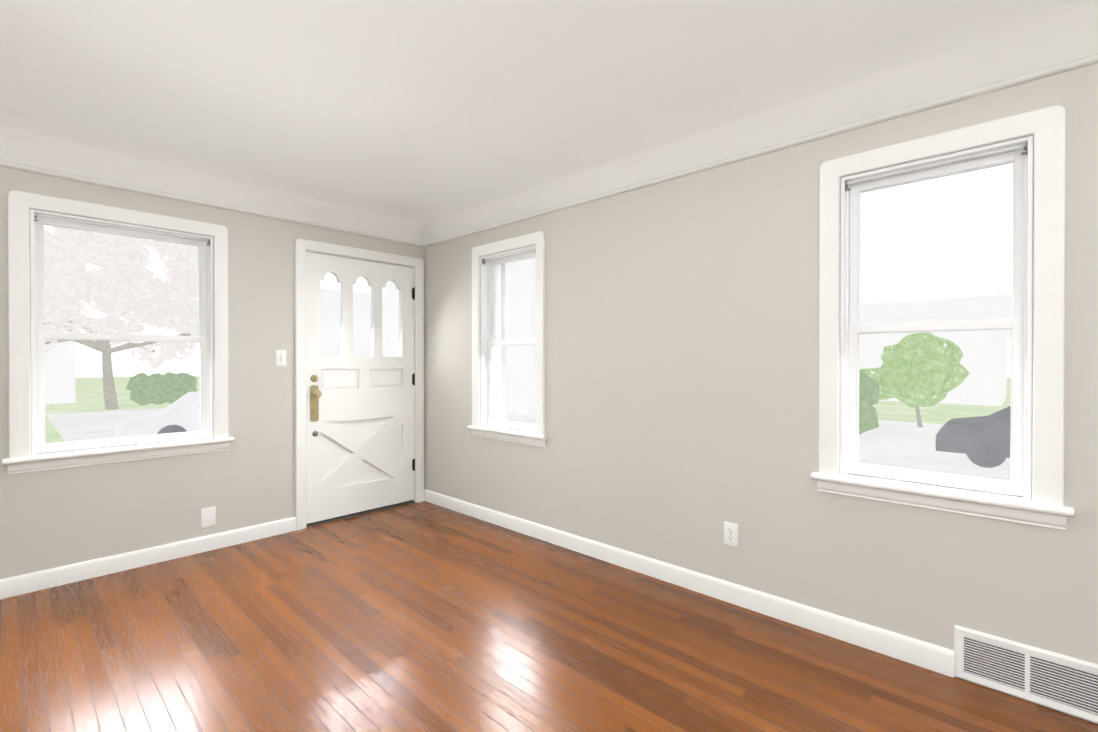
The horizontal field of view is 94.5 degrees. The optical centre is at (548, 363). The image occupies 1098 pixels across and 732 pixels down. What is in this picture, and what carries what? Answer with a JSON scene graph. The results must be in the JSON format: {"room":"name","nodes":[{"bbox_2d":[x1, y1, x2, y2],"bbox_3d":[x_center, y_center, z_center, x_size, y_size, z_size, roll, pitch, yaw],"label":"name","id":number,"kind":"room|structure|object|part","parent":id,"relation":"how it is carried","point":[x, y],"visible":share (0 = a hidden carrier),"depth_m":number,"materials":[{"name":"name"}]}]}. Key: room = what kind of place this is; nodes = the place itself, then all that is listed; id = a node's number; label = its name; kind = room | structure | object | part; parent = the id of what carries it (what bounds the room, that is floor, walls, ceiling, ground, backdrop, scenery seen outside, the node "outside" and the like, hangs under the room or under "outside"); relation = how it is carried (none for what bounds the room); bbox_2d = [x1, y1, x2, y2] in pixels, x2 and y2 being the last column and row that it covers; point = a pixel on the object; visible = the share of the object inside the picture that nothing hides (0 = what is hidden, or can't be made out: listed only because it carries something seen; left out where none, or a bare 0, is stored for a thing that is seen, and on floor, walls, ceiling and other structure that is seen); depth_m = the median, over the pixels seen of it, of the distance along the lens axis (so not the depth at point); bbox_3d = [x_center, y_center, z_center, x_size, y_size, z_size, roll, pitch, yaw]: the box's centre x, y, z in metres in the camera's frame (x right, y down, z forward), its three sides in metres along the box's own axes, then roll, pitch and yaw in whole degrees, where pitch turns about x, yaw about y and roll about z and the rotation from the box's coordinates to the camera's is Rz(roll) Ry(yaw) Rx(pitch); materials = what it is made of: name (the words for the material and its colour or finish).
{"room":"empty living room","nodes":[
{"label":"empty living room","id":0,"kind":"room"},
{"bbox_2d":[0,167,424,578],"bbox_3d":[-2.736,-0.075,2.842,0.260,2.542,4.560,0,0,43],"label":"wall","id":1,"kind":"structure","parent":0,"point":[53,518],"depth_m":3.21,"materials":[{"name":"beige paint"}]},
{"bbox_2d":[2,190,233,473],"bbox_3d":[-2.498,-0.166,3.019,0.246,1.462,1.030,0,0,43],"label":"window","id":2,"kind":"structure","parent":1,"relation":"in","point":[30,450],"depth_m":2.87,"materials":[{"name":"white paint"}]},
{"bbox_3d":[-2.515,-0.155,3.035,0.198,1.326,0.824,0,0,43],"label":"sash frame","id":3,"kind":"part","parent":2,"relation":"part of","materials":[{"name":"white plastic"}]},
{"bbox_3d":[-2.504,-0.164,3.025,0.038,1.203,0.726,0,0,43],"label":"glass","id":4,"kind":"part","parent":2,"relation":"part of","materials":[{"name":"glass"}]},
{"bbox_2d":[0,517,295,598],"bbox_3d":[-2.915,1.149,2.456,0.015,0.098,3.223,0,0,43],"label":"baseboard","id":5,"kind":"structure","parent":1,"relation":"attached to","point":[41,580],"depth_m":2.97,"materials":[{"name":"white paint"}]},
{"bbox_2d":[201,506,215,527],"bbox_3d":[-2.178,0.980,3.247,0.006,0.125,0.078,0,0,43],"label":"blank wall plate","id":6,"kind":"object","parent":1,"relation":"attached to","point":[208,516],"visible":1,"depth_m":3.25,"materials":[{"name":"white plastic"}]},
{"bbox_2d":[276,350,285,365],"bbox_3d":[-1.877,-0.041,3.560,0.012,0.112,0.066,0,0,43],"label":"light switch","id":7,"kind":"object","parent":1,"relation":"attached to","point":[280,357],"visible":1,"depth_m":3.56,"materials":[{"name":"white plastic"}]},
{"bbox_2d":[295,238,423,530],"bbox_3d":[-1.541,0.144,4.097,0.272,2.092,1.058,0,0,43],"label":"door frame","id":8,"kind":"structure","parent":1,"relation":"attached to","point":[302,246],"depth_m":3.75,"materials":[{"name":"white paint"}]},
{"bbox_2d":[306,251,414,523],"bbox_3d":[-1.449,0.173,4.015,0.121,1.986,0.900,0,0,43],"label":"door","id":9,"kind":"structure","parent":1,"relation":"in","point":[359,434],"depth_m":3.99,"materials":[{"name":"white paint"}]},
{"bbox_3d":[-1.702,0.254,3.714,0.078,0.346,0.060,0,0,43],"label":"handle","id":10,"kind":"part","parent":9,"relation":"part of","materials":[{"name":"gold metal"}]},
{"bbox_3d":[-1.484,-0.374,4.034,0.004,0.647,0.686,0,0,43],"label":"glass","id":11,"kind":"part","parent":9,"relation":"part of","materials":[{"name":"glass"}]},
{"bbox_3d":[-1.158,0.132,4.343,0.014,1.574,0.024,0,0,43],"label":"door hinge","id":12,"kind":"part","parent":9,"relation":"part of","materials":[{"name":"black metal"}]},
{"bbox_2d":[307,500,414,527],"bbox_3d":[-1.529,1.181,4.091,0.204,0.018,0.898,0,0,43],"label":"door threshold sill","id":13,"kind":"structure","parent":1,"relation":"attached to","point":[357,514],"depth_m":3.99,"materials":[{"name":"wood"}]},
{"bbox_2d":[0,501,1097,731],"bbox_3d":[-0.143,1.267,0.599,7.120,0.120,4.820,0,0,43],"label":"floor","id":14,"kind":"structure","parent":0,"point":[422,617],"depth_m":2.10,"materials":[{"name":"brown wood"}]},
{"bbox_2d":[0,0,1097,243],"bbox_3d":[-0.143,-1.170,0.587,7.120,0.290,4.820,0,0,43],"label":"ceiling","id":15,"kind":"structure","parent":0,"point":[422,120],"depth_m":2.21,"materials":[{"name":"white paint"}]},
{"bbox_2d":[0,160,423,246],"bbox_3d":[-2.550,-1.022,2.835,0.014,0.032,4.230,0,0,43],"label":"crown molding","id":16,"kind":"structure","parent":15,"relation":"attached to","point":[5,164],"depth_m":3.14,"materials":[{"name":"white paint"}]},
{"bbox_2d":[424,54,1097,246],"bbox_3d":[1.321,-1.019,2.152,6.600,0.032,0.014,0,0,43],"label":"crown molding","id":17,"kind":"structure","parent":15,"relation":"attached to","point":[1033,76],"depth_m":2.22,"materials":[{"name":"white paint"}]},
{"bbox_2d":[424,63,1097,663],"bbox_3d":[1.415,-0.072,2.257,7.120,2.542,0.260,0,0,43],"label":"wall","id":18,"kind":"structure","parent":0,"point":[682,369],"depth_m":2.51,"materials":[{"name":"beige paint"}]},
{"bbox_2d":[467,231,547,446],"bbox_3d":[-0.253,-0.170,3.746,0.814,1.462,0.246,0,0,43],"label":"window","id":19,"kind":"structure","parent":18,"relation":"in","point":[493,425],"depth_m":3.87,"materials":[{"name":"white paint"}]},
{"bbox_3d":[-0.237,-0.159,3.764,0.608,1.326,0.198,0,0,43],"label":"sash frame","id":20,"kind":"part","parent":19,"relation":"part of","materials":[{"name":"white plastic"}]},
{"bbox_3d":[-0.247,-0.168,3.753,0.510,1.203,0.038,0,0,43],"label":"glass","id":21,"kind":"part","parent":19,"relation":"part of","materials":[{"name":"glass"}]},
{"bbox_2d":[424,489,953,677],"bbox_3d":[0.233,1.145,3.182,3.618,0.098,0.015,0,0,43],"label":"baseboard","id":22,"kind":"structure","parent":18,"relation":"attached to","point":[930,656],"depth_m":2.51,"materials":[{"name":"white paint"}]},
{"bbox_2d":[724,521,737,546],"bbox_3d":[0.913,0.855,2.548,0.072,0.116,0.007,0,0,43],"label":"electrical outlet","id":23,"kind":"object","parent":18,"relation":"attached to","point":[730,534],"visible":1,"depth_m":2.54,"materials":[{"name":"white plastic"}]},
{"bbox_2d":[811,105,1073,529],"bbox_3d":[1.545,-0.161,2.063,0.814,1.462,0.246,0,0,43],"label":"window","id":24,"kind":"structure","parent":18,"relation":"in","point":[1031,492],"depth_m":1.93,"materials":[{"name":"white paint"}]},
{"bbox_3d":[1.551,-0.160,2.069,0.510,1.203,0.038,0,0,43],"label":"glass","id":25,"kind":"part","parent":24,"relation":"part of","materials":[{"name":"clear glass"}]},
{"bbox_2d":[845,142,1027,190],"bbox_3d":[1.505,-0.775,2.018,0.578,0.036,0.030,0,0,43],"label":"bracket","id":26,"kind":"object","parent":24,"relation":"attached to","point":[1022,153],"visible":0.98,"depth_m":1.83,"materials":[{"name":"grey metal"}]},
{"bbox_3d":[1.561,-0.150,2.080,0.608,1.326,0.198,0,0,43],"label":"sash frame","id":27,"kind":"part","parent":24,"relation":"part of","materials":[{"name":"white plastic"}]},
{"bbox_2d":[954,625,1097,723],"bbox_3d":[1.837,1.102,1.682,0.774,0.196,0.012,0,0,43],"label":"air vent","id":28,"kind":"object","parent":18,"relation":"in","point":[1057,681],"visible":1,"depth_m":1.80,"materials":[{"name":"white plastic"}]},
{"label":"outside","id":29,"kind":"structure","parent":0,"visible":0},
{"bbox_2d":[45,408,1009,480],"bbox_3d":[28.633,2.352,-10.653,116.000,0.220,21.400,0,0,43],"label":"ground","id":30,"kind":"structure","parent":29,"point":[884,436],"depth_m":14.35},
{"bbox_2d":[115,391,199,437],"bbox_3d":[-8.899,1.437,14.073,1.820,1.392,4.600,0,0,43],"label":"car","id":31,"kind":"object","parent":30,"relation":"on","point":[181,404],"depth_m":12.60,"materials":[{"name":"white metal"}]},
{"bbox_2d":[936,406,1010,467],"bbox_3d":[10.682,1.455,10.260,4.400,1.392,1.820,0,0,43],"label":"car","id":32,"kind":"object","parent":30,"relation":"on","point":[999,430],"depth_m":10.63,"materials":[{"name":"grey metal"}]},
{"bbox_2d":[45,376,1010,443],"bbox_3d":[-1.083,2.288,4.429,180.000,0.200,180.000,0,0,43],"label":"ground","id":33,"kind":"structure","parent":29,"point":[97,405],"depth_m":24.31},
{"bbox_2d":[45,274,79,403],"bbox_3d":[-32.534,-2.013,24.952,8.600,8.200,13.600,0,0,43],"label":"house","id":34,"kind":"structure","parent":33,"relation":"on","point":[64,355],"depth_m":26.56,"materials":[{"name":"white"}]},
{"bbox_2d":[44,226,198,409],"bbox_3d":[-19.307,-3.631,24.508,9.437,11.442,13.104,0,0,43],"label":"tree","id":35,"kind":"object","parent":33,"relation":"on","point":[129,300],"depth_m":22.16,"materials":[{"name":"plant"}]},
{"bbox_2d":[126,372,196,404],"bbox_3d":[-20.226,1.288,26.559,2.054,1.778,2.852,0,0,43],"label":"hedge","id":36,"kind":"object","parent":33,"relation":"on","point":[158,386],"depth_m":25.85,"materials":[{"name":"green plant"}]},
{"bbox_2d":[320,288,383,356],"bbox_3d":[-17.886,-2.096,42.060,8.600,8.200,12.600,0,0,43],"label":"house","id":37,"kind":"structure","parent":33,"relation":"on","point":[330,303],"depth_m":39.48,"materials":[{"name":"white"}]},
{"bbox_2d":[384,257,535,415],"bbox_3d":[-1.508,-2.478,28.093,12.600,9.100,10.600,0,0,43],"label":"house","id":38,"kind":"structure","parent":33,"relation":"on","point":[526,292],"depth_m":21.08,"materials":[{"name":"white"}]},
{"bbox_2d":[859,370,879,434],"bbox_3d":[7.887,1.201,16.271,4.524,2.095,2.435,0,0,43],"label":"hedge","id":39,"kind":"object","parent":33,"relation":"on","point":[864,389],"depth_m":14.62,"materials":[{"name":"green plant"}]},
{"bbox_2d":[861,332,968,426],"bbox_3d":[12.289,0.512,17.172,3.075,3.228,2.726,0,0,43],"label":"tree","id":40,"kind":"object","parent":33,"relation":"on","point":[932,371],"depth_m":16.49,"materials":[{"name":"green plant"}]},
{"bbox_2d":[859,294,1012,405],"bbox_3d":[21.333,-0.951,32.743,12.600,6.000,10.600,0,0,43],"label":"house","id":41,"kind":"structure","parent":33,"relation":"on","point":[988,306],"depth_m":27.48,"materials":[{"name":"white"}]}
]}

